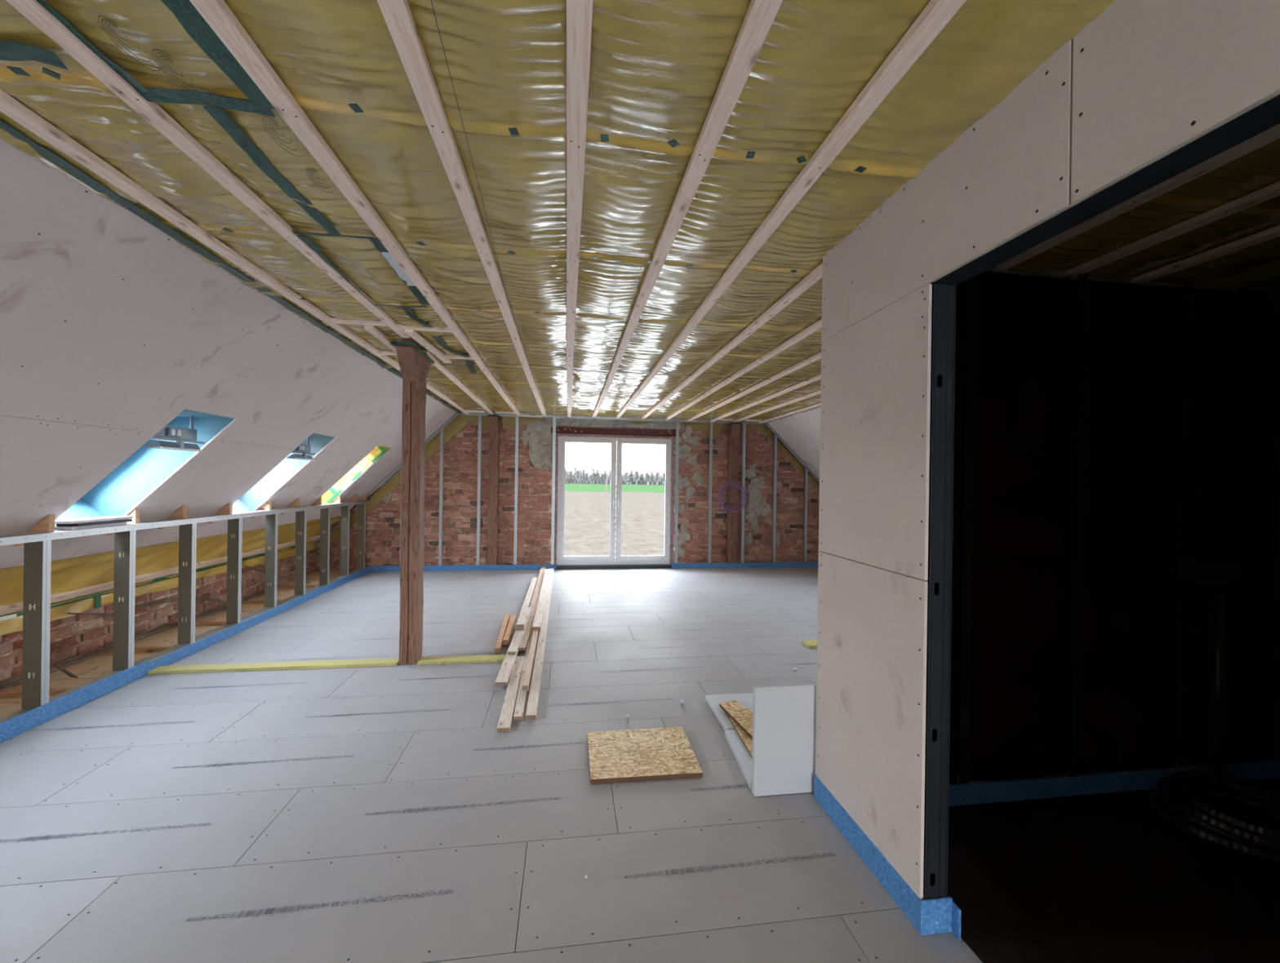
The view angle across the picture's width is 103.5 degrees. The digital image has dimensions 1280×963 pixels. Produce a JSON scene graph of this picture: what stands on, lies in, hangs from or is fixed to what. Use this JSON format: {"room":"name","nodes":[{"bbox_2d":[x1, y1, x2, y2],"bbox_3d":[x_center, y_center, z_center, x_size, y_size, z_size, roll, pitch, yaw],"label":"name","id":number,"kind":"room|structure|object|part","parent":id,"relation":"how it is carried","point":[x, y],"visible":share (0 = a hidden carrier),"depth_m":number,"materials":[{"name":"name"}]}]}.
{"room":"construction site","nodes":[
{"label":"construction site","id":0,"kind":"room"},
{"bbox_2d":[0,541,317,684],"bbox_3d":[-4.588,1.272,2.126,0.314,0.820,13.300,1,0,-8],"label":"wall","id":1,"kind":"structure","parent":0,"point":[73,636],"depth_m":4.61,"materials":[{"name":"brick"}]},
{"bbox_2d":[66,600,225,614],"bbox_3d":[-4.788,1.252,5.052,0.032,0.359,1.854,1,0,-7],"label":"cable","id":2,"kind":"object","parent":1,"relation":"attached to","point":[196,600],"visible":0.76,"depth_m":4.82,"materials":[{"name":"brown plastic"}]},
{"bbox_2d":[93,598,226,615],"bbox_3d":[-4.794,1.267,5.101,0.032,0.329,1.754,1,0,-7],"label":"cable","id":3,"kind":"object","parent":1,"relation":"attached to","point":[177,598],"visible":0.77,"depth_m":5.04,"materials":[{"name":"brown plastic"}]},
{"bbox_2d":[107,595,226,615],"bbox_3d":[-4.800,1.282,5.151,0.032,0.299,1.654,1,0,-6],"label":"cable","id":4,"kind":"object","parent":1,"relation":"attached to","point":[196,596],"visible":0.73,"depth_m":5.11,"materials":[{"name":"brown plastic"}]},
{"bbox_2d":[0,137,456,635],"bbox_3d":[-3.406,-0.106,2.341,2.570,2.505,13.400,1,0,-8],"label":"wall","id":5,"kind":"structure","parent":0,"point":[112,328],"depth_m":3.08,"materials":[{"name":"grey plasterboard"}]},
{"bbox_2d":[55,409,234,530],"bbox_3d":[-3.645,-0.130,3.567,1.120,0.952,0.657,1,0,-8],"label":"window","id":6,"kind":"structure","parent":5,"relation":"in","point":[119,491],"depth_m":3.81,"materials":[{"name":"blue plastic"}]},
{"bbox_3d":[-3.318,-0.349,3.592,0.012,0.085,0.437,1,0,-8],"label":"head plate","id":7,"kind":"part","parent":6,"relation":"part of","materials":[{"name":"grey metal"}]},
{"bbox_2d":[232,433,334,513],"bbox_3d":[-3.887,-0.134,5.260,1.120,0.952,0.640,1,0,-8],"label":"window","id":8,"kind":"structure","parent":5,"relation":"in","point":[314,443],"depth_m":5.50,"materials":[{"name":"glass"}]},
{"bbox_3d":[-3.560,-0.353,5.286,0.012,0.085,0.420,1,0,-8],"label":"head plate","id":9,"kind":"part","parent":8,"relation":"part of","materials":[{"name":"grey metal"}]},
{"bbox_2d":[320,444,390,504],"bbox_3d":[-4.134,-0.145,6.995,1.120,0.966,0.640,1,0,-8],"label":"window","id":10,"kind":"structure","parent":5,"relation":"in","point":[379,451],"depth_m":7.28,"materials":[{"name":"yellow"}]},
{"bbox_2d":[316,414,819,571],"bbox_3d":[-0.804,0.207,9.140,10.200,3.250,0.378,1,0,-8],"label":"wall","id":11,"kind":"structure","parent":0,"point":[382,543],"depth_m":8.84,"materials":[{"name":"brick"}]},
{"bbox_2d":[371,562,817,571],"bbox_3d":[-0.474,1.488,8.896,7.980,0.097,0.160,1,0,-8],"label":"baseboard","id":12,"kind":"structure","parent":11,"relation":"attached to","point":[483,567],"depth_m":8.69,"materials":[{"name":"blue plastic"}]},
{"bbox_2d":[554,433,675,569],"bbox_3d":[-0.446,0.366,8.953,2.146,2.383,0.158,1,0,-8],"label":"door","id":13,"kind":"structure","parent":11,"relation":"in","point":[615,561],"depth_m":8.93,"materials":[{"name":"white plastic"}]},
{"bbox_3d":[-0.920,0.322,8.895,0.988,2.157,0.060,1,0,-8],"label":"sash","id":14,"kind":"part","parent":13,"relation":"part of","materials":[{"name":"white plastic"}]},
{"bbox_3d":[0.054,0.336,9.034,0.971,2.157,0.060,1,0,-8],"label":"sash","id":15,"kind":"part","parent":13,"relation":"part of","materials":[{"name":"white plastic"}]},
{"bbox_2d":[0,0,1279,423],"bbox_3d":[0.480,-1.230,2.894,6.039,0.335,13.400,1,0,-8],"label":"ceiling","id":16,"kind":"structure","parent":0,"point":[628,209],"depth_m":1.75,"materials":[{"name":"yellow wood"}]},
{"bbox_2d":[0,567,1279,962],"bbox_3d":[0.365,1.661,2.935,10.400,0.282,13.500,1,0,-8],"label":"floor","id":17,"kind":"structure","parent":0,"point":[380,814],"depth_m":2.25,"materials":[{"name":"grey gypsum fibreboard"}]},
{"bbox_2d":[53,664,78,678],"bbox_3d":[-4.307,1.482,3.840,0.445,0.139,0.023,1,0,16],"label":"conduit","id":18,"kind":"object","parent":17,"relation":"on","point":[57,666],"visible":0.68,"depth_m":3.86,"materials":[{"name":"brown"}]},
{"bbox_2d":[0,822,212,842],"bbox_3d":[-2.339,1.513,2.164,0.885,0.001,0.034,1,0,-9],"label":"print","id":19,"kind":"object","parent":17,"relation":"on","point":[211,823],"depth_m":2.16},
{"bbox_2d":[27,721,192,731],"bbox_3d":[-3.228,1.500,3.089,0.885,0.001,0.034,1,0,-9],"label":"print","id":20,"kind":"object","parent":17,"relation":"on","point":[179,722],"depth_m":3.08},
{"bbox_2d":[0,595,259,688],"bbox_3d":[-4.621,1.439,4.545,0.078,0.077,4.501,1,0,-8],"label":"cable","id":21,"kind":"object","parent":17,"relation":"on","point":[2,686],"visible":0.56,"depth_m":4.24,"materials":[{"name":"brown plastic"}]},
{"bbox_2d":[0,591,263,687],"bbox_3d":[-4.666,1.436,4.539,0.046,0.066,4.501,1,0,-8],"label":"cable","id":22,"kind":"object","parent":17,"relation":"on","point":[263,591],"visible":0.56,"depth_m":4.40,"materials":[{"name":"brown plastic"}]},
{"bbox_2d":[0,590,263,681],"bbox_3d":[-4.709,1.444,4.533,0.074,0.057,4.501,1,0,-8],"label":"cable","id":23,"kind":"object","parent":17,"relation":"on","point":[263,590],"visible":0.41,"depth_m":4.45,"materials":[{"name":"brown plastic"}]},
{"bbox_2d":[0,592,264,690],"bbox_3d":[-4.559,1.424,4.554,0.081,0.072,4.501,1,0,-8],"label":"cable","id":24,"kind":"object","parent":17,"relation":"on","point":[264,593],"visible":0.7,"depth_m":4.22,"materials":[{"name":"brown plastic"}]},
{"bbox_2d":[0,591,264,683],"bbox_3d":[-4.649,1.435,4.542,0.078,0.046,4.501,1,0,-8],"label":"cable","id":25,"kind":"object","parent":17,"relation":"on","point":[264,591],"visible":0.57,"depth_m":4.31,"materials":[{"name":"brown plastic"}]},
{"bbox_2d":[0,593,264,688],"bbox_3d":[-4.590,1.434,4.550,0.078,0.072,4.501,1,0,-8],"label":"cable","id":26,"kind":"object","parent":17,"relation":"on","point":[264,593],"visible":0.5,"depth_m":4.75,"materials":[{"name":"brown plastic"}]},
{"bbox_2d":[0,493,371,723],"bbox_3d":[-3.949,0.804,4.150,0.238,1.195,8.330,1,0,-8],"label":"frame","id":27,"kind":"object","parent":17,"relation":"on","point":[37,543],"visible":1,"depth_m":4.19,"materials":[{"name":"metal"}]},
{"bbox_2d":[55,522,127,529],"bbox_3d":[-3.817,0.307,3.506,0.125,0.018,0.420,1,0,-8],"label":"board offcut","id":28,"kind":"object","parent":27,"relation":"on","point":[117,523],"visible":0.62,"depth_m":3.42,"materials":[{"name":"grey"}]},
{"bbox_2d":[56,519,132,526],"bbox_3d":[-3.811,0.287,3.537,0.125,0.018,0.420,1,0,-8],"label":"board offcut","id":29,"kind":"object","parent":28,"relation":"on","point":[121,520],"visible":0.76,"depth_m":3.46,"materials":[{"name":"wood"}]},
{"bbox_2d":[55,515,133,524],"bbox_3d":[-3.821,0.267,3.526,0.130,0.018,0.480,1,0,-8],"label":"board offcut","id":30,"kind":"object","parent":29,"relation":"on","point":[111,517],"visible":0.82,"depth_m":3.49,"materials":[{"name":"white"}]},
{"bbox_3d":[-3.898,1.401,4.159,0.108,0.004,8.330,1,0,-8],"label":"rail","id":31,"kind":"part","parent":27,"relation":"part of","materials":[{"name":"metal"}]},
{"bbox_2d":[0,566,370,743],"bbox_3d":[-3.547,1.442,2.092,0.021,0.108,12.538,1,0,-8],"label":"edge insulation strip","id":32,"kind":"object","parent":27,"relation":"attached to","point":[12,727],"depth_m":3.69,"materials":[{"name":"blue plastic"}]},
{"bbox_3d":[-3.881,0.340,4.159,0.112,0.045,8.330,1,0,-8],"label":"rail","id":33,"kind":"part","parent":27,"relation":"part of","materials":[{"name":"metal"}]},
{"bbox_2d":[174,682,307,689],"bbox_3d":[-2.923,1.504,3.709,0.885,0.001,0.034,1,0,-9],"label":"print","id":34,"kind":"object","parent":17,"relation":"on","point":[302,682],"depth_m":3.71},
{"bbox_2d":[173,755,354,768],"bbox_3d":[-2.025,1.517,2.726,0.885,0.001,0.034,1,0,-9],"label":"print","id":35,"kind":"object","parent":17,"relation":"on","point":[353,755],"depth_m":2.71},
{"bbox_2d":[147,657,399,675],"bbox_3d":[-2.904,1.490,4.076,1.815,0.026,0.122,1,0,-8],"label":"strip","id":36,"kind":"object","parent":17,"relation":"on","point":[198,668],"visible":0.99,"depth_m":4.05,"materials":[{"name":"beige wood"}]},
{"bbox_2d":[244,565,310,583],"bbox_3d":[-4.830,1.246,6.728,0.095,0.394,0.926,1,0,14],"label":"conduit","id":37,"kind":"object","parent":17,"relation":"on","point":[246,566],"visible":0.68,"depth_m":6.55,"materials":[{"name":"brown"}]},
{"bbox_2d":[186,890,453,922],"bbox_3d":[-1.138,1.530,1.817,0.885,0.001,0.034,1,0,-9],"label":"print","id":38,"kind":"object","parent":17,"relation":"on","point":[214,917],"depth_m":1.80},
{"bbox_2d":[276,656,386,661],"bbox_3d":[-2.613,1.508,4.298,0.885,0.001,0.034,1,0,-9],"label":"print","id":39,"kind":"object","parent":17,"relation":"on","point":[367,656],"depth_m":4.30},
{"bbox_2d":[305,709,448,718],"bbox_3d":[-1.714,1.521,3.306,0.885,0.001,0.034,1,0,-9],"label":"print","id":40,"kind":"object","parent":17,"relation":"on","point":[435,709],"depth_m":3.29},
{"bbox_2d":[390,341,435,664],"bbox_3d":[-1.911,0.203,4.233,0.220,2.625,0.640,1,0,-8],"label":"timber post","id":41,"kind":"object","parent":17,"relation":"on","point":[414,363],"visible":0.99,"depth_m":4.19,"materials":[{"name":"brown wood"}]},
{"bbox_2d":[399,675,496,680],"bbox_3d":[-1.408,1.525,3.925,0.885,0.001,0.034,1,0,-9],"label":"print","id":42,"kind":"object","parent":17,"relation":"on","point":[491,675],"depth_m":3.91},
{"bbox_2d":[417,654,506,665],"bbox_3d":[-1.496,1.510,4.278,0.710,0.026,0.123,1,0,-8],"label":"strip","id":43,"kind":"object","parent":17,"relation":"on","point":[500,658],"visible":0.95,"depth_m":4.25,"materials":[{"name":"yellow wood"}]},
{"bbox_2d":[365,797,559,814],"bbox_3d":[-0.824,1.534,2.380,0.885,0.001,0.034,1,0,-9],"label":"print","id":44,"kind":"object","parent":17,"relation":"on","point":[500,803],"depth_m":2.37},
{"bbox_2d":[487,414,500,564],"bbox_3d":[-2.499,0.194,8.581,0.179,2.622,0.255,1,0,-8],"label":"timber post","id":45,"kind":"object","parent":17,"relation":"on","point":[494,420],"visible":0.98,"depth_m":8.59,"materials":[{"name":"brown wood"}]},
{"bbox_2d":[494,613,509,653],"bbox_3d":[-1.371,1.499,5.048,0.049,0.048,1.172,1,0,-10],"label":"plank","id":46,"kind":"object","parent":17,"relation":"on","point":[499,644],"visible":0.96,"depth_m":4.87,"materials":[{"name":"brown wood"}]},
{"bbox_2d":[502,614,515,645],"bbox_3d":[-1.318,1.490,5.119,0.050,0.050,0.903,1,0,-9],"label":"plank","id":47,"kind":"object","parent":17,"relation":"on","point":[507,637],"visible":1,"depth_m":4.99,"materials":[{"name":"brown wood"}]},
{"bbox_2d":[497,656,524,732],"bbox_3d":[-0.935,1.518,3.718,0.078,0.026,1.276,1,0,-9],"label":"plank","id":48,"kind":"object","parent":17,"relation":"on","point":[505,719],"visible":0.86,"depth_m":3.52,"materials":[{"name":"brown wood"}]},
{"bbox_2d":[494,631,518,685],"bbox_3d":[-1.135,1.486,4.585,0.088,0.026,1.760,1,0,-7],"label":"plank","id":49,"kind":"object","parent":48,"relation":"on","point":[502,679],"visible":0.48,"depth_m":3.96,"materials":[{"name":"beige wood"}]},
{"bbox_2d":[506,613,530,654],"bbox_3d":[-1.164,1.456,4.908,0.075,0.026,1.248,1,0,-7],"label":"plank","id":50,"kind":"object","parent":49,"relation":"on","point":[513,649],"visible":0.75,"depth_m":4.54,"materials":[{"name":"beige wood"}]},
{"bbox_2d":[515,607,530,630],"bbox_3d":[-1.200,1.409,5.203,0.085,0.055,0.653,1,0,-7],"label":"plank","id":51,"kind":"object","parent":50,"relation":"on","point":[521,624],"visible":1,"depth_m":5.07,"materials":[{"name":"beige wood"}]},
{"bbox_2d":[513,629,533,720],"bbox_3d":[-1.031,1.516,4.758,0.060,0.026,3.078,1,0,-9],"label":"plank","id":52,"kind":"object","parent":17,"relation":"on","point":[521,699],"visible":0.38,"depth_m":3.55,"materials":[{"name":"brown wood"}]},
{"bbox_2d":[518,620,533,650],"bbox_3d":[-1.113,1.485,4.962,0.070,0.026,0.993,1,0,-7],"label":"plank","id":53,"kind":"object","parent":52,"relation":"on","point":[526,633],"visible":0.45,"depth_m":4.78,"materials":[{"name":"beige wood"}]},
{"bbox_2d":[521,629,538,691],"bbox_3d":[-0.921,1.473,4.278,0.045,0.040,1.371,1,0,-8],"label":"plank","id":54,"kind":"object","parent":52,"relation":"on","point":[525,686],"visible":1,"depth_m":4.06,"materials":[{"name":"beige wood"}]},
{"bbox_2d":[528,566,546,622],"bbox_3d":[-1.410,1.478,6.977,0.081,0.026,3.440,1,0,-8],"label":"plank","id":55,"kind":"object","parent":52,"relation":"on","point":[533,606],"visible":0.77,"depth_m":6.54,"materials":[{"name":"beige wood"}]},
{"bbox_2d":[519,577,537,615],"bbox_3d":[-1.448,1.477,6.629,0.070,0.026,2.125,1,0,-8],"label":"plank","id":56,"kind":"object","parent":17,"relation":"on","point":[526,602],"visible":0.84,"depth_m":6.54,"materials":[{"name":"beige wood"}]},
{"bbox_2d":[475,742,586,751],"bbox_3d":[-0.510,1.538,2.942,0.885,0.001,0.034,1,0,-9],"label":"print","id":57,"kind":"object","parent":17,"relation":"on","point":[581,742],"depth_m":2.92},
{"bbox_2d":[525,568,554,719],"bbox_3d":[-1.107,1.511,5.960,0.070,0.032,5.490,1,0,-8],"label":"plank","id":58,"kind":"object","parent":17,"relation":"on","point":[533,700],"visible":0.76,"depth_m":4.15,"materials":[{"name":"beige wood"}]},
{"bbox_2d":[532,568,550,631],"bbox_3d":[-1.253,1.440,6.555,0.082,0.045,3.260,1,0,-8],"label":"plank","id":59,"kind":"object","parent":58,"relation":"on","point":[537,623],"visible":0.99,"depth_m":5.87,"materials":[{"name":"beige wood"}]},
{"bbox_2d":[366,412,819,566],"bbox_3d":[-0.550,0.158,8.887,8.169,2.599,0.059,1,0,-8],"label":"frame","id":60,"kind":"object","parent":17,"relation":"on","point":[441,430],"visible":0.79,"depth_m":8.92,"materials":[{"name":"metal"}]},
{"bbox_2d":[547,698,670,706],"bbox_3d":[-0.199,1.542,3.522,0.885,0.001,0.034,1,0,-9],"label":"print","id":61,"kind":"object","parent":17,"relation":"on","point":[664,699],"depth_m":3.52},
{"bbox_2d":[587,726,702,784],"bbox_3d":[0.006,1.532,2.847,0.588,0.024,0.496,1,0,-8],"label":"board","id":62,"kind":"object","parent":17,"relation":"on","point":[655,753],"visible":1,"depth_m":2.79,"materials":[{"name":"brown wood"}]},
{"bbox_2d":[602,666,702,672],"bbox_3d":[0.106,1.546,4.142,0.885,0.001,0.034,1,0,-9],"label":"print","id":63,"kind":"object","parent":17,"relation":"on","point":[699,667],"depth_m":4.13},
{"bbox_2d":[637,644,729,648],"bbox_3d":[0.416,1.550,4.731,0.885,0.001,0.034,1,0,-9],"label":"print","id":64,"kind":"object","parent":17,"relation":"on","point":[716,645],"depth_m":4.73},
{"bbox_2d":[690,783,747,791],"bbox_3d":[0.690,1.555,2.597,0.885,0.001,0.034,1,0,-9],"label":"print","id":65,"kind":"object","parent":17,"relation":"on","point":[747,784],"depth_m":2.56},
{"bbox_2d":[705,693,752,730],"bbox_3d":[0.801,1.536,3.379,0.615,0.038,0.485,1,0,-8],"label":"sheet","id":66,"kind":"object","parent":17,"relation":"on","point":[713,701],"visible":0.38,"depth_m":3.46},
{"bbox_2d":[624,853,835,879],"bbox_3d":[0.377,1.551,2.034,0.885,0.001,0.034,1,0,-9],"label":"print","id":67,"kind":"object","parent":17,"relation":"on","point":[833,853],"depth_m":2.02},
{"bbox_2d":[725,422,742,563],"bbox_3d":[1.705,0.254,9.182,0.194,2.622,0.255,1,0,-8],"label":"timber post","id":68,"kind":"object","parent":17,"relation":"on","point":[733,428],"visible":0.98,"depth_m":9.19,"materials":[{"name":"brown wood"}]},
{"bbox_2d":[718,480,746,515],"bbox_3d":[1.670,0.314,9.108,0.554,0.651,0.088,1,0,-8],"label":"cable coil","id":69,"kind":"object","parent":68,"relation":"hanging from","point":[745,495],"visible":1,"depth_m":9.10,"materials":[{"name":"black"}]},
{"bbox_2d":[724,729,751,789],"bbox_3d":[0.799,1.536,2.845,0.570,0.040,0.530,1,0,-8],"label":"sheet","id":70,"kind":"object","parent":17,"relation":"on","point":[741,754],"visible":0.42,"depth_m":2.81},
{"bbox_2d":[723,700,752,757],"bbox_3d":[0.636,1.506,3.106,0.147,0.012,0.703,1,0,-8],"label":"board","id":71,"kind":"object","parent":70,"relation":"on","point":[745,739],"visible":0.32,"depth_m":2.97,"materials":[{"name":"brown wood"}]},
{"bbox_2d":[719,701,752,739],"bbox_3d":[0.674,1.490,3.167,0.190,0.018,0.462,1,0,-18],"label":"board","id":72,"kind":"object","parent":71,"relation":"on","point":[740,714],"visible":0.57,"depth_m":3.20,"materials":[{"name":"brown wood"}]},
{"bbox_2d":[751,682,816,796],"bbox_3d":[0.728,1.286,2.523,0.334,0.538,0.040,1,0,-8],"label":"sheet","id":73,"kind":"object","parent":17,"relation":"on","point":[784,715],"visible":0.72,"depth_m":2.50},
{"bbox_2d":[801,640,817,648],"bbox_3d":[1.694,1.554,4.830,0.246,0.026,0.169,1,0,-8],"label":"fibre offcut","id":74,"kind":"object","parent":17,"relation":"on","point":[810,644],"visible":0.57,"depth_m":4.80,"materials":[{"name":"yellow"}]},
{"bbox_2d":[1173,555,1238,777],"bbox_3d":[2.872,0.986,2.570,0.240,1.197,0.110,1,0,-8],"label":"sledgehammer","id":75,"kind":"object","parent":17,"relation":"on","point":[1218,572],"visible":0.91,"depth_m":2.55,"materials":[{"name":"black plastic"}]},
{"bbox_2d":[1148,771,1279,863],"bbox_3d":[2.713,1.506,2.301,0.573,0.166,0.524,1,0,-8],"label":"coil","id":76,"kind":"object","parent":17,"relation":"on","point":[1234,833],"visible":1,"depth_m":2.31,"materials":[{"name":"black plastic"}]},
{"bbox_2d":[767,275,1279,479],"bbox_3d":[3.911,0.173,3.388,1.721,2.857,13.400,1,0,-8],"label":"wall","id":77,"kind":"structure","parent":0,"point":[801,432],"depth_m":8.34,"materials":[{"name":"grey paint"}]},
{"bbox_2d":[815,0,1279,900],"bbox_3d":[1.433,0.173,-0.481,0.251,2.610,6.041,1,0,-8],"label":"wall","id":78,"kind":"structure","parent":0,"point":[1148,92],"depth_m":1.75,"materials":[{"name":"plasterboard"},{"name":"steel"}]},
{"bbox_2d":[813,774,961,941],"bbox_3d":[0.974,1.502,2.107,0.124,0.118,0.812,1,0,-8],"label":"edge insulation strip","id":79,"kind":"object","parent":78,"relation":"attached to","point":[940,915],"depth_m":1.88,"materials":[{"name":"blue plastic"}]},
{"bbox_2d":[949,269,1279,785],"bbox_3d":[2.830,0.236,2.700,3.626,2.700,0.137,1,0,-8],"label":"wall","id":80,"kind":"structure","parent":0,"point":[1108,432],"depth_m":2.58,"materials":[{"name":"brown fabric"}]},
{"bbox_2d":[948,759,1279,806],"bbox_3d":[2.610,1.534,2.594,3.256,0.100,0.010,1,0,-8],"label":"edge insulation strip","id":81,"kind":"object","parent":80,"relation":"attached to","point":[984,793],"depth_m":2.54,"materials":[{"name":"blue plastic"}]},
{"label":"outside","id":82,"kind":"structure","parent":0,"visible":0},
{"bbox_2d":[564,483,665,493],"bbox_3d":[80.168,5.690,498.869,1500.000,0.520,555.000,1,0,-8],"label":"meadow","id":83,"kind":"structure","parent":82,"point":[568,487],"depth_m":316.10,"materials":[{"name":"green plant"}]},
{"bbox_2d":[564,466,568,479],"bbox_3d":[-92.915,-8.130,625.387,12.280,22.378,11.309,1,0,-28],"label":"birch tree","id":84,"kind":"object","parent":83,"relation":"on","point":[566,468],"visible":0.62,"depth_m":624.51,"materials":[{"name":"grey plant"}]},
{"bbox_2d":[568,469,573,484],"bbox_3d":[-88.777,-6.260,650.067,9.464,18.727,10.276,1,0,-33],"label":"birch tree","id":85,"kind":"object","parent":83,"relation":"on","point":[571,471],"visible":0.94,"depth_m":648.91,"materials":[{"name":"grey plant"}]},
{"bbox_2d":[569,466,577,484],"bbox_3d":[-83.059,-8.898,643.636,12.693,24.159,13.835,1,0,15],"label":"birch tree","id":86,"kind":"object","parent":83,"relation":"on","point":[575,468],"visible":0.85,"depth_m":641.98,"materials":[{"name":"grey plant"}]},
{"bbox_2d":[574,469,580,484],"bbox_3d":[-76.851,-6.504,623.702,9.891,19.574,10.028,1,0,-42],"label":"birch tree","id":87,"kind":"object","parent":83,"relation":"on","point":[578,475],"visible":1,"depth_m":623.29,"materials":[{"name":"grey plant"}]},
{"bbox_2d":[579,469,582,480],"bbox_3d":[-74.965,-6.564,636.836,10.361,19.721,11.294,1,0,9],"label":"birch tree","id":88,"kind":"object","parent":83,"relation":"on","point":[581,471],"visible":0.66,"depth_m":636.05,"materials":[{"name":"grey plant"}]},
{"bbox_2d":[581,468,586,480],"bbox_3d":[-73.781,-7.838,657.405,11.709,22.287,12.763,1,0,-22],"label":"birch tree","id":89,"kind":"object","parent":83,"relation":"on","point":[583,470],"visible":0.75,"depth_m":656.48,"materials":[{"name":"grey plant"}]},
{"bbox_2d":[583,472,590,481],"bbox_3d":[-68.767,-4.464,650.905,9.302,15.686,7.644,1,0,-12],"label":"birch tree","id":90,"kind":"object","parent":83,"relation":"on","point":[586,477],"visible":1,"depth_m":650.66,"materials":[{"name":"grey plant"}]},
{"bbox_2d":[589,473,593,484],"bbox_3d":[-60.751,-3.457,629.611,8.253,13.918,6.783,1,0,38],"label":"birch tree","id":91,"kind":"object","parent":83,"relation":"on","point":[591,476],"visible":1,"depth_m":628.95,"materials":[{"name":"grey plant"}]},
{"bbox_2d":[590,466,595,479],"bbox_3d":[-61.903,-8.495,666.462,13.704,23.930,12.573,1,0,38],"label":"birch tree","id":92,"kind":"object","parent":83,"relation":"on","point":[593,470],"visible":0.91,"depth_m":665.60,"materials":[{"name":"grey plant"}]},
{"bbox_2d":[594,467,600,484],"bbox_3d":[-55.881,-7.916,667.791,13.137,22.941,12.053,1,0,-2],"label":"birch tree","id":93,"kind":"object","parent":83,"relation":"on","point":[597,471],"visible":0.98,"depth_m":667.15,"materials":[{"name":"grey plant"}]},
{"bbox_2d":[600,472,604,484],"bbox_3d":[-48.668,-4.488,652.276,9.667,16.302,7.945,1,0,20],"label":"birch tree","id":94,"kind":"object","parent":83,"relation":"on","point":[602,478],"visible":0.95,"depth_m":651.30,"materials":[{"name":"grey plant"}]},
{"bbox_2d":[602,470,608,480],"bbox_3d":[-45.153,-6.550,648.812,10.785,20.528,11.756,1,0,-11],"label":"birch tree","id":95,"kind":"object","parent":83,"relation":"on","point":[604,472],"visible":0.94,"depth_m":647.81,"materials":[{"name":"grey plant"}]},
{"bbox_2d":[607,470,610,484],"bbox_3d":[-37.117,-6.562,632.859,10.518,20.814,11.421,1,0,15],"label":"birch tree","id":96,"kind":"object","parent":83,"relation":"on","point":[609,471],"visible":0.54,"depth_m":632.03,"materials":[{"name":"grey plant"}]},
{"bbox_2d":[564,471,664,484],"bbox_3d":[-15.942,-5.014,714.893,293.852,18.204,40.691,1,0,-8],"label":"undergrowth","id":97,"kind":"object","parent":83,"relation":"on","point":[593,482],"visible":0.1,"depth_m":698.23,"materials":[{"name":"grey"}]},
{"bbox_2d":[622,471,628,484],"bbox_3d":[-18.151,-4.413,640.541,8.611,17.039,9.350,1,0,43],"label":"birch tree","id":98,"kind":"object","parent":83,"relation":"on","point":[625,476],"visible":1,"depth_m":639.87,"materials":[{"name":"grey plant"}]},
{"bbox_2d":[627,469,634,484],"bbox_3d":[-11.719,-6.510,654.540,11.748,21.409,10.819,1,0,22],"label":"birch tree","id":99,"kind":"object","parent":83,"relation":"on","point":[630,472],"visible":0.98,"depth_m":653.68,"materials":[{"name":"grey plant"}]},
{"bbox_2d":[633,470,639,484],"bbox_3d":[-4.467,-5.717,650.492,10.119,20.025,10.259,1,0,-40],"label":"birch tree","id":100,"kind":"object","parent":83,"relation":"on","point":[637,473],"visible":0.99,"depth_m":650.02,"materials":[{"name":"grey plant"}]},
{"bbox_2d":[639,471,644,484],"bbox_3d":[2.160,-4.125,661.169,8.717,17.015,8.597,1,0,-23],"label":"birch tree","id":101,"kind":"object","parent":83,"relation":"on","point":[642,477],"visible":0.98,"depth_m":660.58,"materials":[{"name":"grey plant"}]},
{"bbox_2d":[644,471,651,483],"bbox_3d":[9.853,-4.244,638.428,10.370,17.488,8.522,1,0,33],"label":"birch tree","id":102,"kind":"object","parent":83,"relation":"on","point":[647,477],"visible":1,"depth_m":637.37,"materials":[{"name":"grey plant"}]},
{"bbox_2d":[648,471,655,484],"bbox_3d":[15.725,-5.097,641.895,10.628,19.368,9.788,1,0,-1],"label":"birch tree","id":103,"kind":"object","parent":83,"relation":"on","point":[651,473],"visible":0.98,"depth_m":641.36,"materials":[{"name":"grey plant"}]},
{"bbox_2d":[653,471,660,484],"bbox_3d":[21.302,-4.098,634.923,9.621,17.533,8.860,1,0,-17],"label":"birch tree","id":104,"kind":"object","parent":83,"relation":"on","point":[657,474],"visible":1,"depth_m":634.35,"materials":[{"name":"grey plant"}]},
{"bbox_2d":[661,471,665,484],"bbox_3d":[31.540,-4.502,674.881,10.204,18.596,9.397,1,0,8],"label":"birch tree","id":105,"kind":"object","parent":83,"relation":"on","point":[664,473],"visible":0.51,"depth_m":674.60,"materials":[{"name":"grey plant"}]},
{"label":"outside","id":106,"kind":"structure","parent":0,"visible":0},
{"bbox_2d":[564,491,664,555],"bbox_3d":[33.927,4.975,115.573,400.000,0.237,200.000,1,0,-8],"label":"field","id":107,"kind":"structure","parent":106,"point":[587,515],"depth_m":52.56,"materials":[{"name":"soil"}]},
{"bbox_2d":[605,473,608,497],"bbox_3d":[-9.140,1.054,138.001,0.609,6.614,0.309,1,0,-8],"label":"marker pole","id":108,"kind":"object","parent":107,"relation":"on","point":[606,473],"visible":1,"depth_m":137.86,"materials":[{"name":"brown paint"}]}
]}

